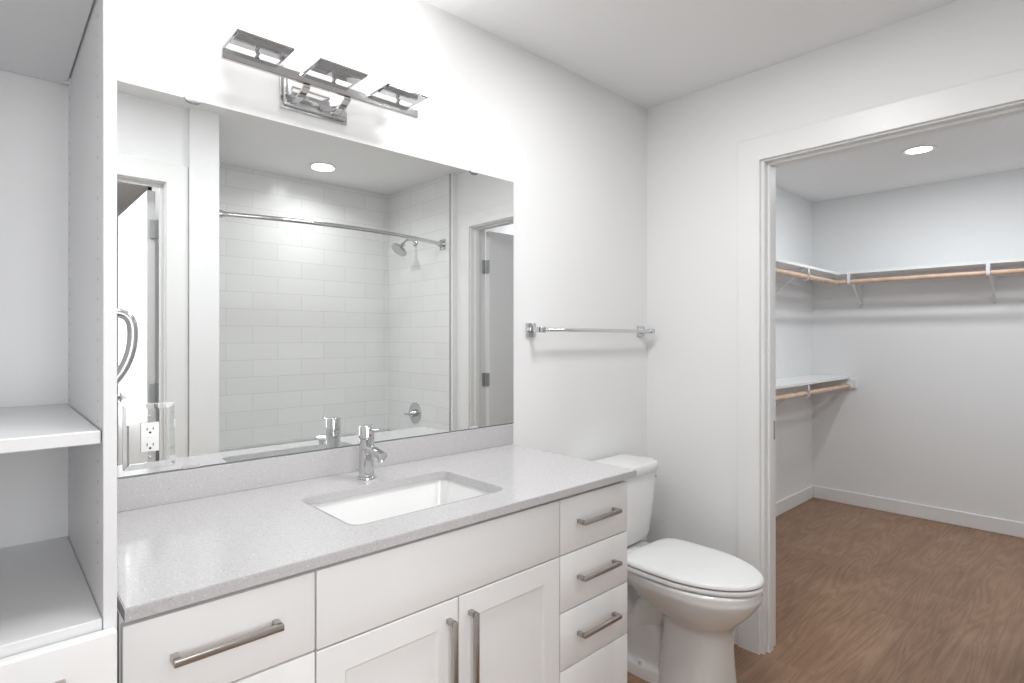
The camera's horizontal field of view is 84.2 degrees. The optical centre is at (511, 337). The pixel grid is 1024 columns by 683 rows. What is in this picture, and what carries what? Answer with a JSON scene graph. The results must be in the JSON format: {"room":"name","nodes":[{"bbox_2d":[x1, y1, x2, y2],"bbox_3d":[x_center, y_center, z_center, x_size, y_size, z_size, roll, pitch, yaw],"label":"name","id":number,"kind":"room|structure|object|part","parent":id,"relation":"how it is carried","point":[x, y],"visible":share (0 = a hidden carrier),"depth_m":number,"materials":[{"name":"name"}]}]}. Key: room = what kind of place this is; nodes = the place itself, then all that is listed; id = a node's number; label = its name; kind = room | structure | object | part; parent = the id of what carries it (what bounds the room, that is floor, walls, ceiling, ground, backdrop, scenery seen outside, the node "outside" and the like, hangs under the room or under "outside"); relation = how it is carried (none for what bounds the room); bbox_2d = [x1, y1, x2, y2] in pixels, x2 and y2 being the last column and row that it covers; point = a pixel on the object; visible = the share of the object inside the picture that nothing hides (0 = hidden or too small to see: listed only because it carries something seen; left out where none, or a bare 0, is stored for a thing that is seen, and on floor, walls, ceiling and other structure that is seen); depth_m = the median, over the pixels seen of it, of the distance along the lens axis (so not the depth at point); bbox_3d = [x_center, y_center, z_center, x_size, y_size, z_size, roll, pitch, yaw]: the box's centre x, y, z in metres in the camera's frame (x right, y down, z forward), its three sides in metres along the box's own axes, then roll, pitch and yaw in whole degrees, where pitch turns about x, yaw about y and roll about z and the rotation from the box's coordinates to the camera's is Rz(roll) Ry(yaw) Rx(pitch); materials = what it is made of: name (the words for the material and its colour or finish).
{"room":"bathroom","nodes":[
{"label":"bathroom","id":0,"kind":"room"},
{"bbox_2d":[117,0,646,541],"bbox_3d":[-0.431,0.099,1.839,2.870,2.440,0.120,0,0,-43],"label":"wall","id":1,"kind":"structure","parent":0,"point":[573,149],"depth_m":2.23,"materials":[{"name":"white paint"}]},
{"bbox_2d":[117,424,512,512],"bbox_3d":[-0.480,0.361,1.697,1.307,0.074,0.019,0,0,-43],"label":"backsplash","id":2,"kind":"structure","parent":1,"relation":"attached to","point":[138,492],"depth_m":1.55,"materials":[{"name":"grey stone"}]},
{"bbox_2d":[117,81,513,478],"bbox_3d":[-0.468,-0.135,1.708,1.289,0.917,0.019,0,0,-43],"label":"wall mirror","id":3,"kind":"object","parent":1,"relation":"attached to","point":[290,289],"visible":0.96,"depth_m":1.58,"materials":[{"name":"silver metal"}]},
{"bbox_2d":[123,402,174,470],"bbox_3d":[-0.856,0.231,1.338,0.105,0.152,0.010,0,0,-43],"label":"wall outlet","id":4,"kind":"object","parent":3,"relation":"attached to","point":[148,429],"visible":1,"depth_m":1.33,"materials":[{"name":"white plastic"}]},
{"bbox_2d":[140,421,158,452],"bbox_3d":[-0.855,0.234,1.338,0.038,0.069,0.001,0,0,-43],"label":"receptacle","id":5,"kind":"object","parent":4,"relation":"attached to","point":[149,430],"depth_m":1.33,"materials":[{"name":"white plastic"}]},
{"bbox_2d":[221,0,428,125],"bbox_3d":[-0.508,-0.758,1.561,0.553,0.248,0.181,0,0,-43],"label":"vanity light","id":6,"kind":"object","parent":1,"relation":"attached to","point":[256,34],"visible":1,"depth_m":1.52,"materials":[{"name":"white glass"}]},
{"bbox_3d":[-0.629,-0.801,1.404,0.134,0.161,0.113,0,0,-43],"label":"lamp shade","id":7,"kind":"part","parent":6,"relation":"part of","materials":[{"name":"white"}]},
{"bbox_3d":[-0.629,-0.717,1.404,0.136,0.005,0.115,0,0,-43],"label":"shade frame","id":8,"kind":"part","parent":6,"relation":"part of","materials":[{"name":"silver metal"}]},
{"bbox_3d":[-0.615,-0.713,1.389,0.128,0.004,0.064,0,0,-43],"label":"carrier plate","id":9,"kind":"part","parent":6,"relation":"part of","materials":[{"name":"silver metal"}]},
{"bbox_3d":[-0.574,-0.659,1.533,0.018,0.024,0.095,0,0,-43],"label":"arm","id":10,"kind":"part","parent":6,"relation":"part of","materials":[{"name":"silver metal"}]},
{"bbox_3d":[-0.481,-0.717,1.541,0.136,0.005,0.115,0,0,-43],"label":"shade frame","id":11,"kind":"part","parent":6,"relation":"part of","materials":[{"name":"silver metal"}]},
{"bbox_3d":[-0.481,-0.801,1.541,0.134,0.161,0.113,0,0,-43],"label":"lamp shade","id":12,"kind":"part","parent":6,"relation":"part of","materials":[{"name":"white"}]},
{"bbox_3d":[-0.467,-0.713,1.526,0.128,0.004,0.064,0,0,-43],"label":"carrier plate","id":13,"kind":"part","parent":6,"relation":"part of","materials":[{"name":"silver metal"}]},
{"bbox_3d":[-0.489,-0.659,1.612,0.018,0.024,0.095,0,0,-43],"label":"arm","id":14,"kind":"part","parent":6,"relation":"part of","materials":[{"name":"silver metal"}]},
{"bbox_3d":[-0.334,-0.717,1.678,0.136,0.005,0.115,0,0,-43],"label":"shade frame","id":15,"kind":"part","parent":6,"relation":"part of","materials":[{"name":"silver metal"}]},
{"bbox_3d":[-0.334,-0.801,1.678,0.134,0.161,0.113,0,0,-43],"label":"lamp shade","id":16,"kind":"part","parent":6,"relation":"part of","materials":[{"name":"white glass"}]},
{"bbox_3d":[-0.320,-0.713,1.663,0.128,0.004,0.064,0,0,-43],"label":"carrier plate","id":17,"kind":"part","parent":6,"relation":"part of","materials":[{"name":"silver metal"}]},
{"bbox_2d":[526,323,654,336],"bbox_3d":[0.370,-0.032,2.448,0.796,0.053,0.078,0,0,-43],"label":"towel bar","id":18,"kind":"object","parent":1,"relation":"attached to","point":[531,329],"visible":1,"depth_m":2.32,"materials":[{"name":"silver metal"}]},
{"bbox_3d":[0.074,-0.032,2.220,0.052,0.053,0.009,0,0,-43],"label":"wall plate","id":19,"kind":"part","parent":18,"relation":"part of","materials":[{"name":"silver metal"}]},
{"bbox_3d":[0.100,-0.032,2.191,0.021,0.022,0.070,0,0,-43],"label":"post","id":20,"kind":"part","parent":18,"relation":"part of","materials":[{"name":"silver metal"}]},
{"bbox_3d":[0.619,-0.032,2.726,0.052,0.053,0.009,0,0,-43],"label":"wall plate","id":21,"kind":"part","parent":18,"relation":"part of","materials":[{"name":"silver metal"}]},
{"bbox_3d":[0.645,-0.032,2.698,0.021,0.022,0.070,0,0,-43],"label":"post","id":22,"kind":"part","parent":18,"relation":"part of","materials":[{"name":"silver metal"}]},
{"bbox_2d":[423,0,1023,202],"bbox_3d":[1.764,-1.151,0.998,6.400,0.060,4.700,0,0,-43],"label":"ceiling","id":23,"kind":"structure","parent":0,"point":[648,53],"depth_m":2.19,"materials":[{"name":"white paint"}]},
{"bbox_2d":[901,145,936,154],"bbox_3d":[2.425,-1.118,3.378,0.176,0.007,0.176,0,0,-43],"label":"recessed light","id":24,"kind":"object","parent":23,"relation":"in","point":[916,150],"visible":1,"depth_m":3.37,"materials":[{"name":"white paint"}]},
{"bbox_2d":[776,187,811,501],"bbox_3d":[1.564,0.099,3.905,2.635,2.440,0.100,0,0,-43],"label":"wall","id":25,"kind":"structure","parent":0,"point":[793,212],"depth_m":4.41,"materials":[{"name":"white paint"}]},
{"bbox_2d":[776,485,813,516],"bbox_3d":[1.566,1.269,3.829,2.535,0.100,0.014,0,0,-43],"label":"baseboard","id":26,"kind":"structure","parent":25,"relation":"attached to","point":[802,496],"depth_m":4.41,"materials":[{"name":"white paint"}]},
{"bbox_2d":[776,258,837,292],"bbox_3d":[1.562,-0.365,3.628,2.253,0.267,0.303,0,0,-43],"label":"closet shelf","id":27,"kind":"object","parent":25,"relation":"attached to","point":[780,264],"visible":0.23,"depth_m":4.03,"materials":[{"name":"white paint"}]},
{"bbox_2d":[776,268,838,284],"bbox_3d":[1.645,-0.420,3.538,2.234,0.033,0.033,0,0,-43],"label":"closet rod","id":28,"kind":"object","parent":27,"relation":"attached to","point":[778,271],"visible":0.47,"depth_m":3.83,"materials":[{"name":"beige wood"}]},
{"bbox_2d":[776,374,856,405],"bbox_3d":[1.675,0.435,3.713,2.533,0.267,0.332,0,0,-43],"label":"closet shelf","id":29,"kind":"object","parent":25,"relation":"attached to","point":[813,379],"visible":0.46,"depth_m":4.21,"materials":[{"name":"white paint"}]},
{"bbox_2d":[776,384,849,400],"bbox_3d":[1.744,0.380,3.630,2.506,0.033,0.033,0,0,-43],"label":"closet rod","id":30,"kind":"object","parent":29,"relation":"attached to","point":[839,387],"visible":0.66,"depth_m":3.93,"materials":[{"name":"beige wood"}]},
{"bbox_2d":[627,497,1023,682],"bbox_3d":[1.764,1.349,0.998,6.400,0.060,4.700,0,0,-43],"label":"floor","id":31,"kind":"structure","parent":0,"point":[864,595],"depth_m":2.83,"materials":[{"name":"wood"}]},
{"bbox_2d":[0,0,116,682],"bbox_3d":[-0.945,0.169,0.846,0.514,2.300,0.630,0,0,-43],"label":"storage cabinet","id":32,"kind":"object","parent":31,"relation":"on","point":[58,58],"visible":1,"depth_m":1.00,"materials":[{"name":"white wood"}]},
{"bbox_3d":[-1.086,0.119,1.002,0.475,2.200,0.012,0,0,-43],"label":"panel","id":33,"kind":"part","parent":32,"relation":"part of","materials":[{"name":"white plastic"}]},
{"bbox_2d":[0,0,93,84],"bbox_3d":[-0.925,-0.525,0.829,0.470,0.019,0.460,0,0,-43],"label":"shelf","id":34,"kind":"object","parent":32,"relation":"attached to","point":[42,42],"depth_m":0.98,"materials":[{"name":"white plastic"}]},
{"bbox_2d":[0,404,100,453],"bbox_3d":[-0.925,0.144,0.829,0.471,0.019,0.460,0,0,-43],"label":"shelf","id":35,"kind":"object","parent":32,"relation":"attached to","point":[23,427],"depth_m":0.85,"materials":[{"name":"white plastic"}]},
{"bbox_3d":[-0.924,0.417,0.827,0.474,0.026,0.467,0,0,-43],"label":"deck panel","id":36,"kind":"part","parent":32,"relation":"part of","materials":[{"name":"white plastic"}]},
{"bbox_3d":[-0.758,0.653,0.644,0.510,0.470,0.019,0,0,-43],"label":"drawer","id":37,"kind":"part","parent":32,"relation":"part of","materials":[{"name":"white wood"}]},
{"bbox_3d":[-0.780,0.169,1.034,0.017,2.300,0.580,0,0,-43],"label":"panel","id":38,"kind":"part","parent":32,"relation":"part of","materials":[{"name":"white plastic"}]},
{"bbox_2d":[117,308,137,383],"bbox_3d":[-0.620,0.014,0.898,0.045,0.133,0.026,0,0,-43],"label":"towel holder","id":39,"kind":"object","parent":32,"relation":"attached to","point":[131,323],"visible":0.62,"depth_m":0.90,"materials":[{"name":"silver metal"}]},
{"bbox_2d":[117,570,314,682],"bbox_3d":[-0.654,0.869,1.143,0.300,0.900,0.590,0,0,-43],"label":"base cabinet","id":40,"kind":"object","parent":31,"relation":"on","point":[265,632],"visible":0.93,"depth_m":0.95,"materials":[{"name":"white wood"}]},
{"bbox_3d":[-0.466,0.502,0.936,0.168,0.011,0.030,0,0,-43],"label":"handle","id":41,"kind":"part","parent":40,"relation":"part of","materials":[{"name":"silver metal"}]},
{"bbox_3d":[-0.480,0.737,0.956,0.297,0.310,0.018,0,0,-43],"label":"drawer","id":42,"kind":"part","parent":40,"relation":"part of","materials":[{"name":"white wood"}]},
{"bbox_2d":[312,500,558,682],"bbox_3d":[-0.299,0.869,1.474,0.671,0.900,0.590,0,0,-43],"label":"base cabinet","id":43,"kind":"object","parent":31,"relation":"on","point":[478,602],"visible":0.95,"depth_m":1.26,"materials":[{"name":"white wood"}]},
{"bbox_2d":[117,424,636,622],"bbox_3d":[-0.288,0.371,1.490,1.307,0.094,0.582,0,0,-43],"label":"countertop","id":44,"kind":"structure","parent":43,"relation":"on","point":[188,536],"depth_m":1.32,"materials":[{"name":"grey stone"}]},
{"bbox_2d":[357,424,386,479],"bbox_3d":[-0.391,0.323,1.587,0.053,0.150,0.120,0,0,-43],"label":"faucet","id":45,"kind":"object","parent":44,"relation":"on","point":[368,451],"visible":1,"depth_m":1.59,"materials":[{"name":"silver metal"}]},
{"bbox_3d":[-0.383,0.255,1.578,0.009,0.013,0.055,0,0,-43],"label":"lever","id":46,"kind":"part","parent":45,"relation":"part of","materials":[{"name":"silver metal"}]},
{"bbox_3d":[-0.379,0.317,1.574,0.031,0.031,0.084,0,0,-43],"label":"spout","id":47,"kind":"part","parent":45,"relation":"part of","materials":[{"name":"silver metal"}]},
{"bbox_2d":[313,479,491,524],"bbox_3d":[-0.270,0.495,1.446,0.495,0.152,0.340,0,0,-43],"label":"sink","id":48,"kind":"object","parent":44,"relation":"in","point":[383,504],"visible":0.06,"depth_m":1.59,"materials":[{"name":"white ceramic"}]},
{"bbox_3d":[-0.248,0.896,1.171,0.330,0.623,0.018,0,0,-43],"label":"door","id":49,"kind":"part","parent":43,"relation":"part of","materials":[{"name":"white wood"}]},
{"bbox_3d":[-0.132,0.732,1.247,0.011,0.220,0.030,0,0,-43],"label":"handle","id":50,"kind":"part","parent":43,"relation":"part of","materials":[{"name":"silver metal"}]},
{"bbox_3d":[-0.087,0.732,1.288,0.011,0.220,0.030,0,0,-43],"label":"handle","id":51,"kind":"part","parent":43,"relation":"part of","materials":[{"name":"silver metal"}]},
{"bbox_3d":[-0.002,0.896,1.400,0.335,0.623,0.018,0,0,-43],"label":"door","id":52,"kind":"part","parent":43,"relation":"part of","materials":[{"name":"white wood"}]},
{"bbox_2d":[556,480,626,682],"bbox_3d":[0.059,0.869,1.806,0.305,0.900,0.590,0,0,-43],"label":"base cabinet","id":53,"kind":"object","parent":31,"relation":"on","point":[592,556],"visible":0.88,"depth_m":1.60,"materials":[{"name":"white painted wood"},{"name":"brushed nickel"}]},
{"bbox_3d":[0.233,0.507,1.619,0.302,0.148,0.018,0,0,-43],"label":"drawer","id":54,"kind":"part","parent":53,"relation":"part of","materials":[{"name":"white wood"}]},
{"bbox_3d":[0.233,0.660,1.619,0.302,0.151,0.018,0,0,-43],"label":"drawer","id":55,"kind":"part","parent":53,"relation":"part of","materials":[{"name":"white wood"}]},
{"bbox_3d":[0.233,1.050,1.619,0.302,0.313,0.018,0,0,-43],"label":"drawer","id":56,"kind":"part","parent":53,"relation":"part of","materials":[{"name":"white wood"}]},
{"bbox_3d":[0.233,0.814,1.619,0.302,0.152,0.018,0,0,-43],"label":"drawer","id":57,"kind":"part","parent":53,"relation":"part of","materials":[{"name":"white wood"}]},
{"bbox_3d":[0.249,0.810,1.601,0.168,0.011,0.030,0,0,-43],"label":"handle","id":58,"kind":"part","parent":53,"relation":"part of","materials":[{"name":"silver metal"}]},
{"bbox_3d":[0.249,0.656,1.601,0.168,0.011,0.030,0,0,-43],"label":"handle","id":59,"kind":"part","parent":53,"relation":"part of","materials":[{"name":"silver metal"}]},
{"bbox_3d":[0.249,0.503,1.601,0.168,0.011,0.030,0,0,-43],"label":"handle","id":60,"kind":"part","parent":53,"relation":"part of","materials":[{"name":"silver metal"}]},
{"bbox_2d":[594,454,764,682],"bbox_3d":[0.628,0.927,2.234,0.428,0.784,0.712,0,0,-43],"label":"toilet","id":61,"kind":"object","parent":31,"relation":"on","point":[691,601],"visible":0.79,"depth_m":2.10,"materials":[{"name":"white ceramic"}]},
{"bbox_3d":[0.454,0.555,2.422,0.428,0.041,0.198,0,0,-43],"label":"tank lid","id":62,"kind":"part","parent":61,"relation":"part of","materials":[{"name":"white ceramic"}]},
{"bbox_3d":[0.453,0.729,2.423,0.412,0.300,0.182,0,0,-43],"label":"tank","id":63,"kind":"part","parent":61,"relation":"part of","materials":[{"name":"white ceramic"}]},
{"bbox_3d":[0.688,1.107,2.170,0.375,0.424,0.519,0,0,-43],"label":"bowl","id":64,"kind":"part","parent":61,"relation":"part of","materials":[{"name":"white ceramic"}]},
{"bbox_3d":[0.704,0.860,2.153,0.374,0.018,0.488,0,0,-43],"label":"seat lid","id":65,"kind":"part","parent":61,"relation":"part of","materials":[{"name":"white plastic"}]},
{"bbox_3d":[0.704,0.882,2.153,0.376,0.018,0.490,0,0,-43],"label":"seat","id":66,"kind":"part","parent":61,"relation":"part of","materials":[{"name":"white plastic"}]},
{"bbox_2d":[647,0,1023,557],"bbox_3d":[1.459,0.099,1.998,0.115,2.440,2.780,0,0,-43],"label":"wall","id":67,"kind":"structure","parent":0,"point":[693,139],"depth_m":2.51,"materials":[{"name":"white paint"}]},
{"bbox_2d":[734,627,737,644],"bbox_3d":[0.814,1.269,2.599,0.012,0.100,0.460,0,0,-43],"label":"baseboard","id":68,"kind":"structure","parent":67,"relation":"attached to","point":[736,629],"depth_m":2.43,"materials":[{"name":"white paint"}]},
{"bbox_2d":[738,69,1023,654],"bbox_3d":[1.323,0.242,2.049,0.014,2.154,1.037,0,0,-43],"label":"trim","id":69,"kind":"structure","parent":67,"relation":"attached to","point":[1007,88],"depth_m":2.36,"materials":[{"name":"white paint"}]},
{"bbox_2d":[761,100,1023,654],"bbox_3d":[1.373,0.282,2.091,0.115,2.073,0.869,0,0,-43],"label":"trim","id":70,"kind":"structure","parent":67,"relation":"attached to","point":[768,166],"depth_m":2.36,"materials":[{"name":"white paint"}]},
{"bbox_2d":[812,168,1023,522],"bbox_3d":[3.297,0.099,3.901,0.100,2.440,2.266,0,0,-43],"label":"wall","id":71,"kind":"structure","parent":0,"point":[934,415],"depth_m":4.14,"materials":[{"name":"white paint"}]},
{"bbox_2d":[812,258,1023,307],"bbox_3d":[3.117,-0.365,3.805,0.295,0.267,2.160,0,0,-43],"label":"closet shelf","id":72,"kind":"object","parent":71,"relation":"attached to","point":[986,266],"visible":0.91,"depth_m":4.02,"materials":[{"name":"white paint"}]},
{"bbox_2d":[837,268,1023,284],"bbox_3d":[3.111,-0.420,3.626,0.033,0.033,1.896,0,0,-43],"label":"closet rod","id":73,"kind":"object","parent":72,"relation":"attached to","point":[1017,270],"visible":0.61,"depth_m":3.86,"materials":[{"name":"beige wood"}]},
{"bbox_2d":[814,485,1023,537],"bbox_3d":[3.226,1.269,3.894,0.014,0.100,2.152,0,0,-43],"label":"baseboard","id":74,"kind":"structure","parent":71,"relation":"attached to","point":[981,522],"depth_m":4.12,"materials":[{"name":"white paint"}]}
]}

